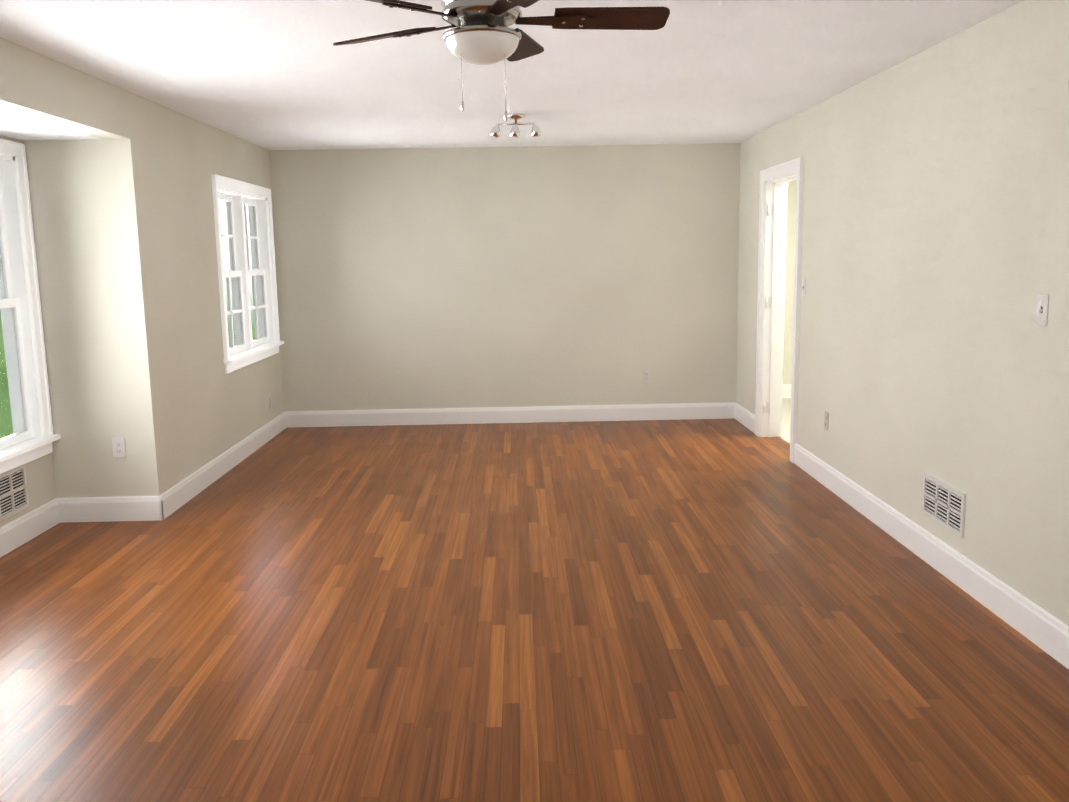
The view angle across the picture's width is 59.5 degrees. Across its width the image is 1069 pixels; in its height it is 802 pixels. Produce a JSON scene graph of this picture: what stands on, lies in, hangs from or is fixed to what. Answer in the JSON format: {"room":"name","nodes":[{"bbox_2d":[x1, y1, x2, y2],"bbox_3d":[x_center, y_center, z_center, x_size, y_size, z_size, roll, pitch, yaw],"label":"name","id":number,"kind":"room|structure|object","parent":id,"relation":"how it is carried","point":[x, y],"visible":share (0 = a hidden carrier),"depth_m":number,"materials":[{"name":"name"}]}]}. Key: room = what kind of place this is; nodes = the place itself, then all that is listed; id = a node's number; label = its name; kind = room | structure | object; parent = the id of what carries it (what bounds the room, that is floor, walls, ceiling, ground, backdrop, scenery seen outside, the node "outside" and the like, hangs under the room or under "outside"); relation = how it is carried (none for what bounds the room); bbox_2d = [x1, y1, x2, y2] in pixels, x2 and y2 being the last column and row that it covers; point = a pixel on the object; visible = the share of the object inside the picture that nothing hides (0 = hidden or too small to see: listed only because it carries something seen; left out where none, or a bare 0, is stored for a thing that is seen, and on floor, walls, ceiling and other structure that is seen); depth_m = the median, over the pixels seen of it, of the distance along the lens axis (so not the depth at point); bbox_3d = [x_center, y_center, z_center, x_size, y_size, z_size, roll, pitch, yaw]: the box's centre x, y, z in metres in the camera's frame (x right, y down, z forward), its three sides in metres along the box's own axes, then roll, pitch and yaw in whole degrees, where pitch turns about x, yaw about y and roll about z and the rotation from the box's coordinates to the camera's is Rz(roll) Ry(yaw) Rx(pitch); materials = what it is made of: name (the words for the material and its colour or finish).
{"room":"empty living room","nodes":[
{"label":"empty living room","id":0,"kind":"room"},
{"bbox_2d":[0,136,55,526],"bbox_3d":[-2.877,-0.201,4.304,0.150,2.180,2.100,-1,9,-1],"label":"wall","id":1,"kind":"structure","parent":0,"point":[40,481],"depth_m":5.29,"materials":[{"name":"beige paint"}]},
{"bbox_2d":[0,464,28,521],"bbox_3d":[-2.794,0.488,5.001,0.012,0.240,0.300,-1,9,-1],"label":"air vent","id":2,"kind":"object","parent":1,"relation":"in","point":[14,498],"visible":0.98,"depth_m":5.01,"materials":[{"name":"white plastic"}]},
{"bbox_2d":[0,498,59,557],"bbox_3d":[-2.777,0.802,4.463,0.016,0.145,2.100,-1,9,-1],"label":"baseboard","id":3,"kind":"structure","parent":1,"relation":"attached to","point":[14,534],"depth_m":5.15,"materials":[{"name":"white paint"}]},
{"bbox_2d":[0,139,60,473],"bbox_3d":[-2.859,-0.406,4.308,0.220,1.733,2.042,-1,9,-1],"label":"bay window","id":4,"kind":"structure","parent":1,"relation":"in","point":[32,437],"depth_m":5.20,"materials":[{"name":"white wood"}]},
{"bbox_2d":[0,111,100,139],"bbox_3d":[-2.674,-1.460,4.112,0.600,0.360,2.400,-1,9,-1],"label":"ceiling","id":5,"kind":"structure","parent":0,"point":[14,126],"depth_m":4.81,"materials":[{"name":"white paint"}]},
{"bbox_2d":[21,139,133,497],"bbox_3d":[-2.673,-0.379,5.419,0.600,2.180,0.150,-1,9,-1],"label":"wall","id":6,"kind":"structure","parent":0,"point":[72,232],"depth_m":5.33,"materials":[{"name":"beige paint"}]},
{"bbox_2d":[60,496,163,522],"bbox_3d":[-2.489,0.635,5.497,0.570,0.145,0.016,-1,9,-1],"label":"baseboard","id":7,"kind":"structure","parent":6,"relation":"attached to","point":[125,508],"depth_m":5.49,"materials":[{"name":"white paint"}]},
{"bbox_2d":[112,437,125,456],"bbox_3d":[-2.421,0.270,5.445,0.072,0.116,0.008,-1,9,-1],"label":"outlet","id":8,"kind":"object","parent":6,"relation":"attached to","point":[118,446],"visible":1,"depth_m":5.44,"materials":[{"name":"white plastic"}]},
{"bbox_2d":[0,37,284,495],"bbox_3d":[-2.253,-0.118,2.861,0.150,2.440,11.000,-1,9,-1],"label":"wall","id":9,"kind":"structure","parent":0,"point":[192,406],"depth_m":5.64,"materials":[{"name":"beige paint"}]},
{"bbox_2d":[160,411,287,518],"bbox_3d":[-2.223,0.400,6.974,0.016,0.145,2.996,-1,9,-1],"label":"baseboard","id":10,"kind":"structure","parent":9,"relation":"attached to","point":[171,500],"depth_m":6.51,"materials":[{"name":"white paint"}]},
{"bbox_2d":[211,174,283,372],"bbox_3d":[-2.318,-1.009,7.408,0.220,1.408,1.542,-1,9,-1],"label":"window","id":11,"kind":"structure","parent":9,"relation":"in","point":[237,196],"depth_m":7.42,"materials":[{"name":"white wood"}]},
{"bbox_2d":[269,395,271,409],"bbox_3d":[-2.251,0.014,7.974,0.008,0.116,0.072,-1,9,-1],"label":"outlet","id":12,"kind":"object","parent":9,"relation":"attached to","point":[270,403],"visible":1,"depth_m":7.96,"materials":[{"name":"white plastic"}]},
{"bbox_2d":[269,143,739,410],"bbox_3d":[-0.231,-1.020,8.402,4.400,2.440,0.150,-1,9,-1],"label":"wall","id":13,"kind":"structure","parent":0,"point":[471,277],"depth_m":8.31,"materials":[{"name":"beige paint"}]},
{"bbox_2d":[288,403,731,426],"bbox_3d":[-0.210,0.127,8.497,4.100,0.145,0.016,-1,9,-1],"label":"baseboard","id":14,"kind":"structure","parent":13,"relation":"attached to","point":[433,416],"depth_m":8.49,"materials":[{"name":"white paint"}]},
{"bbox_2d":[642,370,649,382],"bbox_3d":[1.014,-0.222,8.469,0.072,0.116,0.008,-1,9,-1],"label":"electrical outlet","id":15,"kind":"object","parent":13,"relation":"attached to","point":[645,376],"visible":1,"depth_m":8.47,"materials":[{"name":"white plastic"}]},
{"bbox_2d":[0,0,1023,149],"bbox_3d":[-0.151,-1.415,2.698,4.400,0.100,11.300,-1,9,-1],"label":"ceiling","id":16,"kind":"structure","parent":0,"point":[277,74],"depth_m":4.64,"materials":[{"name":"white paint"}]},
{"bbox_2d":[333,0,669,120],"bbox_3d":[-0.123,-1.109,2.804,1.055,0.538,1.089,-1,9,-1],"label":"fan","id":17,"kind":"object","parent":16,"relation":"hanging from","point":[481,33],"visible":1,"depth_m":2.76,"materials":[{"name":"brown wood"}]},
{"bbox_2d":[490,114,541,137],"bbox_3d":[-0.127,-1.857,6.324,0.354,0.149,0.124,-1,9,-1],"label":"spotlight fixture","id":18,"kind":"object","parent":16,"relation":"attached to","point":[495,131],"visible":0.98,"depth_m":6.32,"materials":[{"name":"silver metal"}]},
{"bbox_2d":[0,398,1068,801],"bbox_3d":[0.208,1.003,3.639,6.250,0.100,12.400,-1,9,-1],"label":"floor","id":19,"kind":"structure","parent":0,"point":[686,610],"depth_m":3.69,"materials":[{"name":"brown wood"}]},
{"bbox_2d":[783,180,796,383],"bbox_3d":[2.498,-1.244,9.531,1.100,2.440,0.150,-1,9,-1],"label":"wall","id":20,"kind":"structure","parent":0,"point":[789,278],"depth_m":9.46,"materials":[{"name":"beige paint"}]},
{"bbox_2d":[782,384,791,398],"bbox_3d":[2.519,-0.098,9.626,1.020,0.145,0.016,-1,9,-1],"label":"baseboard","id":21,"kind":"structure","parent":20,"relation":"attached to","point":[786,387],"depth_m":9.62,"materials":[{"name":"white paint"}]},
{"bbox_2d":[736,0,1068,625],"bbox_3d":[1.995,-0.203,2.927,0.150,2.440,11.000,-1,9,-1],"label":"wall","id":22,"kind":"structure","parent":0,"point":[935,242],"depth_m":4.27,"materials":[{"name":"beige paint"}]},
{"bbox_2d":[732,402,754,432],"bbox_3d":[1.839,0.148,8.131,0.016,0.145,0.780,-1,9,-1],"label":"baseboard","id":23,"kind":"structure","parent":22,"relation":"attached to","point":[745,417],"depth_m":8.19,"materials":[{"name":"white paint"}]},
{"bbox_2d":[755,157,803,462],"bbox_3d":[1.922,-0.694,7.070,0.204,2.133,1.066,-1,9,-1],"label":"trim","id":24,"kind":"structure","parent":22,"relation":"attached to","point":[775,180],"depth_m":7.45,"materials":[{"name":"white paint"}]},
{"bbox_2d":[801,279,805,295],"bbox_3d":[1.845,-0.779,6.438,0.018,0.116,0.072,-1,9,-1],"label":"light switch","id":25,"kind":"object","parent":22,"relation":"attached to","point":[803,288],"visible":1,"depth_m":6.43,"materials":[{"name":"white plastic"}]},
{"bbox_2d":[824,411,828,429],"bbox_3d":[1.875,0.127,6.013,0.008,0.116,0.072,-1,9,-1],"label":"outlet","id":26,"kind":"object","parent":22,"relation":"attached to","point":[826,420],"visible":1,"depth_m":6.00,"materials":[{"name":"beige plastic"}]},
{"bbox_2d":[794,443,1068,668],"bbox_3d":[1.949,1.076,2.184,0.016,0.145,9.140,-1,9,-1],"label":"baseboard","id":27,"kind":"structure","parent":22,"relation":"attached to","point":[1038,626],"depth_m":4.25,"materials":[{"name":"white paint"}]},
{"bbox_2d":[922,472,965,537],"bbox_3d":[1.906,0.480,4.368,0.012,0.200,0.420,-1,9,-1],"label":"air vent","id":28,"kind":"object","parent":22,"relation":"in","point":[943,504],"visible":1,"depth_m":4.35,"materials":[{"name":"white plastic"}]},
{"bbox_2d":[1036,294,1048,325],"bbox_3d":[1.899,-0.343,3.511,0.018,0.116,0.072,-1,9,-1],"label":"light switch","id":29,"kind":"object","parent":22,"relation":"attached to","point":[1042,309],"visible":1,"depth_m":3.50,"materials":[{"name":"white plastic"}]}
]}

